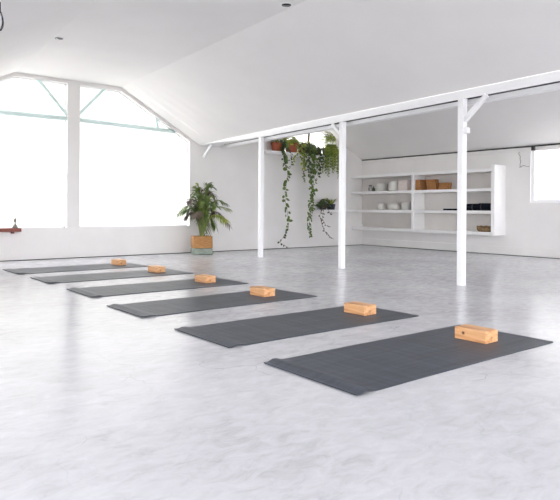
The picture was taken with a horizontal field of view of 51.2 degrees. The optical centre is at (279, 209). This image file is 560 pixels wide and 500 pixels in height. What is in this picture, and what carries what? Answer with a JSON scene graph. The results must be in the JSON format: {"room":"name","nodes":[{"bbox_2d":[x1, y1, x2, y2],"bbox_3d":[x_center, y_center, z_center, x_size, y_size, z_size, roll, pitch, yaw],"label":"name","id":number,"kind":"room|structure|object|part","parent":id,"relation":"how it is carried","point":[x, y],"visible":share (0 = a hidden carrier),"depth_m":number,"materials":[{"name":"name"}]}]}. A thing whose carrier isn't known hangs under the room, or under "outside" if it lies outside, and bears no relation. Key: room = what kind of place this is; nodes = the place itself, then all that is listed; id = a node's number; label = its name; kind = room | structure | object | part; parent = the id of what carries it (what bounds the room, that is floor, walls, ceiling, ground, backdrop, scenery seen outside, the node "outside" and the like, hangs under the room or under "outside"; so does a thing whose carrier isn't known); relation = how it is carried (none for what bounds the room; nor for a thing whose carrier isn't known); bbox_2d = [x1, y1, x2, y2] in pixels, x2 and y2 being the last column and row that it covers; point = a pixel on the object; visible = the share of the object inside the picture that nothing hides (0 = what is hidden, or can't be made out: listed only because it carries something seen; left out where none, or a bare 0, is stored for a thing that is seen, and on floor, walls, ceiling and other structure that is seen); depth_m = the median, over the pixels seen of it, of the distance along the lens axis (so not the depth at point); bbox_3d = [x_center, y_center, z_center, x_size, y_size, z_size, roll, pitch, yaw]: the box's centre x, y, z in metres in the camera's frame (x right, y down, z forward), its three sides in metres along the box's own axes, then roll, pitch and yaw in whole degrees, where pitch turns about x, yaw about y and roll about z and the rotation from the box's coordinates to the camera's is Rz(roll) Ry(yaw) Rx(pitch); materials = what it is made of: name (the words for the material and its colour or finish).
{"room":"exercise studio","nodes":[
{"label":"exercise studio","id":0,"kind":"room"},
{"bbox_2d":[0,72,362,260],"bbox_3d":[-3.174,-0.708,10.386,13.133,3.080,0.250,0,0,-38],"label":"wall","id":1,"kind":"structure","parent":0,"point":[233,171],"depth_m":11.82,"materials":[{"name":"white paint"}]},
{"bbox_2d":[0,228,21,233],"bbox_3d":[-4.353,0.341,9.213,0.500,0.085,0.130,0,0,-38],"label":"shelf","id":2,"kind":"object","parent":1,"relation":"attached to","point":[12,230],"visible":1,"depth_m":9.22,"materials":[{"name":"red wood"}]},
{"bbox_2d":[12,218,17,227],"bbox_3d":[-4.222,0.214,9.323,0.090,0.170,0.089,0,0,-38],"label":"figurine","id":3,"kind":"object","parent":2,"relation":"on","point":[15,225],"visible":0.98,"depth_m":9.30,"materials":[{"name":"grey metal"}]},
{"bbox_2d":[0,77,66,227],"bbox_3d":[-4.535,-0.930,9.290,2.271,2.489,0.132,0,0,-38],"label":"window","id":4,"kind":"structure","parent":1,"relation":"in","point":[41,83],"depth_m":9.80,"materials":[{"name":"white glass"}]},
{"bbox_2d":[79,86,187,226],"bbox_3d":[-2.651,-0.914,10.786,2.186,2.484,0.132,0,0,-38],"label":"window","id":5,"kind":"structure","parent":1,"relation":"in","point":[166,129],"depth_m":10.73,"materials":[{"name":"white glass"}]},
{"bbox_2d":[6,244,361,260],"bbox_3d":[-3.106,0.827,10.285,13.133,0.011,0.006,0,0,-38],"label":"trim","id":6,"kind":"structure","parent":1,"relation":"attached to","point":[360,244],"depth_m":10.76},
{"bbox_2d":[202,144,211,157],"bbox_3d":[-1.430,-1.148,11.528,0.195,0.267,0.045,0,0,13],"label":"trim","id":7,"kind":"structure","parent":1,"relation":"attached to","point":[210,145],"depth_m":11.51,"materials":[{"name":"white paint"}]},
{"bbox_2d":[200,129,271,146],"bbox_3d":[-0.789,-1.322,10.867,0.461,0.137,2.016,0,0,-38],"label":"trim","id":8,"kind":"structure","parent":1,"relation":"attached to","point":[265,133],"depth_m":10.87,"materials":[{"name":"white paint"}]},
{"bbox_2d":[264,150,336,159],"bbox_3d":[0.541,-1.204,13.018,2.340,0.055,0.299,0,0,-38],"label":"wall ledge","id":9,"kind":"object","parent":1,"relation":"attached to","point":[270,152],"visible":0.48,"depth_m":12.57,"materials":[{"name":"white paint"}]},
{"bbox_2d":[271,139,280,150],"bbox_3d":[-0.091,-1.376,12.503,0.242,0.280,0.230,0,0,-38],"label":"potted succulent","id":10,"kind":"object","parent":9,"relation":"on","point":[275,145],"visible":0.94,"depth_m":12.43,"materials":[{"name":"orange ceramic"}]},
{"bbox_2d":[278,139,292,247],"bbox_3d":[0.048,-0.333,12.537,0.384,2.346,0.368,0,0,-38],"label":"trailing plant","id":11,"kind":"object","parent":9,"relation":"on","point":[284,144],"visible":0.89,"depth_m":12.45,"materials":[{"name":"green plant"}]},
{"bbox_2d":[282,137,307,182],"bbox_3d":[0.284,-1.094,12.745,0.571,1.023,0.420,0,0,-38],"label":"pothos","id":12,"kind":"object","parent":9,"relation":"on","point":[293,143],"visible":0.86,"depth_m":12.70,"materials":[{"name":"plant"}]},
{"bbox_2d":[298,134,325,237],"bbox_3d":[0.677,-0.640,13.021,0.754,2.545,0.374,0,0,-38],"label":"trailing plant","id":13,"kind":"object","parent":9,"relation":"on","point":[311,150],"visible":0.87,"depth_m":12.90,"materials":[{"name":"plant"}]},
{"bbox_3d":[0.665,-1.305,13.104,0.540,0.150,0.200,0,0,-38],"label":"planter","id":14,"kind":"part","parent":13,"relation":"part of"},
{"bbox_2d":[321,132,335,144],"bbox_3d":[1.186,-1.512,13.499,0.220,0.571,0.643,0,0,40],"label":"potted plant","id":15,"kind":"object","parent":9,"relation":"on","point":[327,132],"visible":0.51,"depth_m":13.43,"materials":[{"name":"green plant"}]},
{"bbox_2d":[322,135,338,176],"bbox_3d":[1.182,-1.201,13.358,0.475,0.999,0.472,0,0,5],"label":"fern","id":16,"kind":"object","parent":9,"relation":"on","point":[331,151],"visible":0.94,"depth_m":13.25,"materials":[{"name":"green plant"}]},
{"bbox_2d":[316,210,356,211],"bbox_3d":[1.331,0.036,13.703,1.163,0.058,0.219,0,0,-38],"label":"ledge","id":17,"kind":"object","parent":1,"relation":"attached to","point":[316,210],"visible":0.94,"depth_m":13.50,"materials":[{"name":"white paint"}]},
{"bbox_2d":[316,198,332,238],"bbox_3d":[0.986,0.213,13.361,0.483,0.944,0.283,0,0,-38],"label":"trailing plant","id":18,"kind":"object","parent":17,"relation":"on","point":[322,205],"visible":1,"depth_m":13.30,"materials":[{"name":"green plant"}]},
{"bbox_2d":[326,198,336,209],"bbox_3d":[1.179,-0.146,13.564,0.318,0.302,0.360,0,0,-38],"label":"spider plant","id":19,"kind":"object","parent":17,"relation":"on","point":[332,207],"visible":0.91,"depth_m":13.50,"materials":[{"name":"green plant"}]},
{"bbox_3d":[1.179,-0.059,13.570,0.220,0.130,0.220,0,0,-38],"label":"plant pot","id":20,"kind":"part","parent":19,"relation":"part of","materials":[{"name":"ceramic"}]},
{"bbox_2d":[221,83,559,147],"bbox_3d":[2.562,-1.280,6.250,0.105,0.132,13.474,0,0,-34],"label":"trim","id":21,"kind":"structure","parent":1,"relation":"attached to","point":[551,87],"depth_m":7.44,"materials":[{"name":"white paint"}]},
{"bbox_2d":[225,81,559,144],"bbox_3d":[2.495,-1.306,6.196,0.067,0.082,13.471,0,0,-34],"label":"trim","id":22,"kind":"structure","parent":1,"relation":"attached to","point":[557,81],"depth_m":7.29,"materials":[{"name":"white wood"}]},
{"bbox_2d":[271,70,559,134],"bbox_3d":[2.459,-1.314,6.167,0.030,0.099,13.467,0,0,-34],"label":"trim","id":23,"kind":"structure","parent":1,"relation":"attached to","point":[550,77],"depth_m":7.04,"materials":[{"name":"white paint"}]},
{"bbox_2d":[190,236,212,254],"bbox_3d":[-1.480,0.673,11.060,0.465,0.342,0.465,0,0,-38],"label":"basket","id":24,"kind":"object","parent":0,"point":[201,245],"depth_m":10.90,"materials":[{"name":"orange wicker"}]},
{"bbox_2d":[271,145,280,150],"bbox_3d":[-0.087,-1.310,12.507,0.214,0.148,0.214,0,0,-38],"label":"plant pot","id":25,"kind":"object","parent":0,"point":[274,147],"depth_m":12.43,"materials":[{"name":"ceramic"}]},
{"bbox_2d":[0,245,559,499],"bbox_3d":[1.060,0.923,5.197,13.333,0.120,13.616,0,0,-38],"label":"floor","id":26,"kind":"structure","parent":0,"point":[98,401],"depth_m":2.69,"materials":[{"name":"concrete"}]},
{"bbox_2d":[3,263,145,273],"bbox_3d":[-2.865,0.823,8.302,1.820,0.020,0.708,0,0,-40],"label":"yoga mat","id":27,"kind":"object","parent":26,"relation":"on","point":[128,265],"visible":0.93,"depth_m":8.20,"materials":[{"name":"grey rubber"}]},
{"bbox_2d":[111,259,125,264],"bbox_3d":[-2.428,0.792,8.802,0.140,0.078,0.234,0,0,-40],"label":"wooden block","id":28,"kind":"object","parent":27,"relation":"on","point":[113,261],"visible":1,"depth_m":8.73,"materials":[{"name":"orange wood"}]},
{"bbox_2d":[30,269,191,282],"bbox_3d":[-2.087,0.829,7.410,1.860,0.020,0.708,0,0,-39],"label":"yoga mat","id":29,"kind":"object","parent":26,"relation":"on","point":[142,273],"visible":0.93,"depth_m":7.28,"materials":[{"name":"grey rubber"}]},
{"bbox_2d":[148,265,164,272],"bbox_3d":[-1.655,0.798,7.845,0.140,0.078,0.234,0,0,-41],"label":"wooden block","id":30,"kind":"object","parent":29,"relation":"on","point":[152,268],"visible":1,"depth_m":7.77,"materials":[{"name":"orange wood"}]},
{"bbox_2d":[67,278,247,296],"bbox_3d":[-1.301,0.836,6.414,1.830,0.017,0.718,0,0,-39],"label":"yoga mat","id":31,"kind":"object","parent":26,"relation":"on","point":[112,290],"visible":0.95,"depth_m":6.29,"materials":[{"name":"grey rubber"}]},
{"bbox_2d":[195,274,215,282],"bbox_3d":[-0.870,0.803,6.796,0.140,0.078,0.234,0,0,-40],"label":"wooden block","id":32,"kind":"object","parent":31,"relation":"on","point":[203,278],"visible":1,"depth_m":6.73,"materials":[{"name":"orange wood"}]},
{"bbox_2d":[177,182,232,254],"bbox_3d":[-1.371,0.164,10.883,1.073,1.361,1.105,0,0,11],"label":"potted palm","id":33,"kind":"object","parent":26,"relation":"on","point":[202,244],"visible":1,"depth_m":10.90,"materials":[{"name":"green plant"}]},
{"bbox_2d":[107,289,316,316],"bbox_3d":[-0.573,0.841,5.415,1.860,0.017,0.698,0,0,-40],"label":"yoga mat","id":34,"kind":"object","parent":26,"relation":"on","point":[217,301],"visible":0.92,"depth_m":5.27,"materials":[{"name":"grey rubber"}]},
{"bbox_2d":[250,286,274,296],"bbox_3d":[-0.174,0.808,5.781,0.140,0.078,0.234,0,0,-38],"label":"wooden block","id":35,"kind":"object","parent":34,"relation":"on","point":[263,291],"visible":1,"depth_m":5.71,"materials":[{"name":"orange wood"}]},
{"bbox_2d":[258,137,263,257],"bbox_3d":[-0.340,-0.215,10.403,0.080,2.135,0.080,0,0,-33],"label":"support post","id":36,"kind":"object","parent":26,"relation":"on","point":[261,139],"visible":1,"depth_m":10.37,"materials":[{"name":"white paint"}]},
{"bbox_2d":[175,306,418,347],"bbox_3d":[0.186,0.848,4.423,1.830,0.014,0.698,0,0,-38],"label":"yoga mat","id":37,"kind":"object","parent":26,"relation":"on","point":[230,334],"visible":0.93,"depth_m":4.25,"materials":[{"name":"grey rubber"}]},
{"bbox_2d":[344,301,375,315],"bbox_3d":[0.658,0.815,4.817,0.140,0.078,0.234,0,0,-39],"label":"wooden block","id":38,"kind":"object","parent":37,"relation":"on","point":[355,307],"visible":1,"depth_m":4.75,"materials":[{"name":"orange wood"}]},
{"bbox_2d":[331,121,346,268],"bbox_3d":[0.846,-0.211,8.594,0.080,2.144,0.293,0,0,-34],"label":"support post","id":39,"kind":"object","parent":26,"relation":"on","point":[341,131],"visible":1,"depth_m":8.48,"materials":[{"name":"white paint"}]},
{"bbox_2d":[264,325,552,395],"bbox_3d":[0.844,0.851,3.522,1.820,0.019,0.718,0,0,-38],"label":"yoga mat","id":40,"kind":"object","parent":26,"relation":"on","point":[377,365],"visible":0.88,"depth_m":3.34,"materials":[{"name":"grey rubber"}]},
{"bbox_2d":[455,324,497,343],"bbox_3d":[1.291,0.819,3.854,0.140,0.078,0.234,0,0,-38],"label":"wooden block","id":41,"kind":"object","parent":40,"relation":"on","point":[479,334],"visible":1,"depth_m":3.80,"materials":[{"name":"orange wood"}]},
{"bbox_2d":[457,93,488,285],"bbox_3d":[2.167,-0.202,6.572,0.080,2.146,0.384,0,0,-34],"label":"support post","id":42,"kind":"object","parent":26,"relation":"on","point":[463,116],"visible":1,"depth_m":6.67,"materials":[{"name":"white paint"}]},
{"bbox_2d":[0,0,559,159],"bbox_3d":[2.394,-1.712,6.114,9.733,1.010,13.416,0,0,-38],"label":"ceiling","id":43,"kind":"structure","parent":0,"point":[214,70],"depth_m":7.30,"materials":[{"name":"white paint"}]},
{"bbox_2d":[0,2,3,30],"bbox_3d":[-1.835,-1.376,3.802,0.080,0.437,0.080,0,0,-38],"label":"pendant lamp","id":44,"kind":"object","parent":43,"relation":"hanging from","point":[1,18],"visible":1,"depth_m":3.80,"materials":[{"name":"black metal"}]},
{"bbox_2d":[53,36,64,39],"bbox_3d":[-2.830,-2.191,7.495,0.140,0.009,0.140,0,0,-38],"label":"recessed light","id":45,"kind":"object","parent":43,"relation":"in","point":[56,37],"visible":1,"depth_m":7.49,"materials":[{"name":"white paint"}]},
{"bbox_2d":[280,2,292,6],"bbox_3d":[0.068,-2.170,6.208,0.140,0.009,0.140,0,0,-38],"label":"recessed light","id":46,"kind":"object","parent":43,"relation":"in","point":[284,4],"visible":1,"depth_m":6.18,"materials":[{"name":"white paint"}]},
{"bbox_2d":[285,145,297,152],"bbox_3d":[0.250,-1.313,12.774,0.307,0.160,0.307,0,0,-38],"label":"plant pot","id":47,"kind":"object","parent":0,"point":[293,148],"depth_m":12.65,"materials":[{"name":"ceramic"}]},
{"bbox_2d":[362,149,559,249],"bbox_3d":[6.213,-0.180,9.294,0.220,2.160,13.636,0,0,-38],"label":"wall","id":48,"kind":"structure","parent":0,"point":[528,224],"depth_m":11.32,"materials":[{"name":"white paint"}]},
{"bbox_2d":[351,164,505,235],"bbox_3d":[3.058,-0.186,12.773,0.395,1.357,3.819,0,0,-38],"label":"wall shelf","id":49,"kind":"object","parent":48,"relation":"attached to","point":[426,214],"visible":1,"depth_m":12.55,"materials":[{"name":"white paint"}]},
{"bbox_2d":[376,183,386,190],"bbox_3d":[2.366,-0.511,13.640,0.250,0.180,0.250,0,0,-38],"label":"ceramic pot","id":50,"kind":"object","parent":49,"relation":"on","point":[379,186],"visible":0.97,"depth_m":13.54,"materials":[{"name":"white ceramic"}]},
{"bbox_2d":[377,203,385,209],"bbox_3d":[2.360,-0.063,13.644,0.210,0.150,0.210,0,0,-38],"label":"ceramic pot","id":51,"kind":"object","parent":49,"relation":"on","point":[380,206],"visible":1,"depth_m":13.56,"materials":[{"name":"white ceramic"}]},
{"bbox_2d":[388,181,398,190],"bbox_3d":[2.619,-0.526,13.337,0.290,0.215,0.290,0,0,-38],"label":"ceramic pot","id":52,"kind":"object","parent":49,"relation":"on","point":[393,185],"visible":0.79,"depth_m":13.21,"materials":[{"name":"white ceramic"}]},
{"bbox_2d":[388,201,400,209],"bbox_3d":[2.602,-0.086,13.338,0.300,0.199,0.300,0,0,-38],"label":"ceramic pot","id":53,"kind":"object","parent":49,"relation":"on","point":[392,206],"visible":0.96,"depth_m":13.23,"materials":[{"name":"white ceramic"}]},
{"bbox_3d":[2.602,-0.059,13.338,0.300,0.146,0.300,0,0,-38],"label":"pot","id":54,"kind":"part","parent":53,"relation":"part of","materials":[{"name":"white ceramic"}]},
{"bbox_2d":[398,180,410,190],"bbox_3d":[2.818,-0.532,13.086,0.250,0.230,0.270,0,0,-38],"label":"storage box","id":55,"kind":"object","parent":49,"relation":"on","point":[402,184],"visible":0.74,"depth_m":12.98,"materials":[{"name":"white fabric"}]},
{"bbox_2d":[402,202,410,209],"bbox_3d":[2.826,-0.072,13.056,0.220,0.175,0.220,0,0,-38],"label":"ceramic pot","id":56,"kind":"object","parent":49,"relation":"on","point":[405,205],"visible":0.85,"depth_m":12.96,"materials":[{"name":"white ceramic"}]},
{"bbox_2d":[416,187,426,189],"bbox_3d":[3.068,-0.453,12.691,0.230,0.074,0.140,0,0,-38],"label":"block","id":57,"kind":"object","parent":49,"relation":"on","point":[417,188],"visible":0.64,"depth_m":12.62,"materials":[{"name":"brown wood"}]},
{"bbox_2d":[416,183,426,186],"bbox_3d":[3.068,-0.527,12.691,0.230,0.074,0.140,0,0,-38],"label":"block","id":58,"kind":"object","parent":57,"relation":"on","point":[417,184],"visible":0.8,"depth_m":12.62,"materials":[{"name":"brown wood"}]},
{"bbox_2d":[416,180,425,182],"bbox_3d":[3.069,-0.602,12.691,0.230,0.074,0.140,0,0,-38],"label":"block","id":59,"kind":"object","parent":58,"relation":"on","point":[417,181],"visible":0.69,"depth_m":12.62,"materials":[{"name":"brown wood"}]},
{"bbox_3d":[3.184,-0.153,12.921,0.011,1.172,3.744,0,0,-38],"label":"panel","id":60,"kind":"part","parent":49,"relation":"part of","materials":[{"name":"white wood"}]},
{"bbox_2d":[427,186,437,189],"bbox_3d":[3.264,-0.451,12.444,0.140,0.074,0.230,0,0,-38],"label":"block","id":61,"kind":"object","parent":49,"relation":"on","point":[428,187],"visible":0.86,"depth_m":12.38,"materials":[{"name":"brown wood"}]},
{"bbox_2d":[426,183,438,186],"bbox_3d":[3.255,-0.526,12.456,0.140,0.074,0.230,0,0,-41],"label":"block","id":62,"kind":"object","parent":61,"relation":"on","point":[427,184],"visible":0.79,"depth_m":12.39,"materials":[{"name":"brown wood"}]},
{"bbox_2d":[426,179,438,182],"bbox_3d":[3.246,-0.600,12.467,0.140,0.074,0.230,0,0,-37],"label":"block","id":63,"kind":"object","parent":62,"relation":"on","point":[428,180],"visible":0.93,"depth_m":12.40,"materials":[{"name":"brown wood"}]},
{"bbox_2d":[438,186,450,189],"bbox_3d":[3.457,-0.450,12.265,0.140,0.074,0.230,0,0,-43],"label":"block","id":64,"kind":"object","parent":49,"relation":"on","point":[439,187],"visible":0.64,"depth_m":12.20,"materials":[{"name":"brown wood"}]},
{"bbox_2d":[439,182,451,185],"bbox_3d":[3.463,-0.524,12.257,0.140,0.074,0.230,0,0,-36],"label":"block","id":65,"kind":"object","parent":64,"relation":"on","point":[444,183],"visible":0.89,"depth_m":12.18,"materials":[{"name":"brown wood"}]},
{"bbox_2d":[466,204,478,210],"bbox_3d":[3.975,-0.044,11.641,0.142,0.142,0.566,0,0,-38],"label":"rolled mat","id":66,"kind":"object","parent":49,"relation":"on","point":[469,207],"visible":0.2,"depth_m":11.72,"materials":[{"name":"black rubber"}]},
{"bbox_2d":[476,225,490,231],"bbox_3d":[4.024,0.379,11.495,0.233,0.121,0.338,0,0,-38],"label":"wicker basket","id":67,"kind":"object","parent":49,"relation":"on","point":[481,228],"visible":0.85,"depth_m":11.39,"materials":[{"name":"brown wicker"}]},
{"bbox_2d":[477,203,490,210],"bbox_3d":[4.003,-0.048,11.383,0.150,0.150,0.286,0,0,-38],"label":"rolled mat","id":68,"kind":"object","parent":49,"relation":"on","point":[481,206],"visible":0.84,"depth_m":11.35,"materials":[{"name":"black rubber"}]},
{"bbox_3d":[4.221,-0.178,11.306,0.395,1.357,0.075,0,0,-38],"label":"panel","id":69,"kind":"part","parent":49,"relation":"part of","materials":[{"name":"white paint"}]},
{"bbox_2d":[362,238,559,258],"bbox_3d":[6.189,0.818,9.121,0.022,0.165,13.386,0,0,-38],"label":"baseboard","id":70,"kind":"structure","parent":48,"relation":"attached to","point":[537,252],"depth_m":11.95,"materials":[{"name":"white paint"}]},
{"bbox_2d":[362,143,559,163],"bbox_3d":[6.194,-1.123,9.133,0.020,0.077,13.416,0,0,-38],"label":"trim","id":71,"kind":"structure","parent":48,"relation":"attached to","point":[550,147],"depth_m":12.00,"materials":[{"name":"white paint"}]},
{"bbox_2d":[531,151,559,202],"bbox_3d":[5.543,-0.639,10.077,0.060,1.050,2.500,0,0,-38],"label":"window","id":72,"kind":"structure","parent":48,"relation":"in","point":[533,153],"depth_m":11.01,"materials":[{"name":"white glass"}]},
{"label":"outside","id":73,"kind":"structure","parent":0,"visible":0},
{"bbox_2d":[0,221,183,226],"bbox_3d":[0.799,1.236,7.025,90.000,0.150,90.000,0,0,-38],"label":"ground","id":74,"kind":"structure","parent":73,"point":[81,223],"depth_m":43.87,"materials":[{"name":"white"}]}
]}

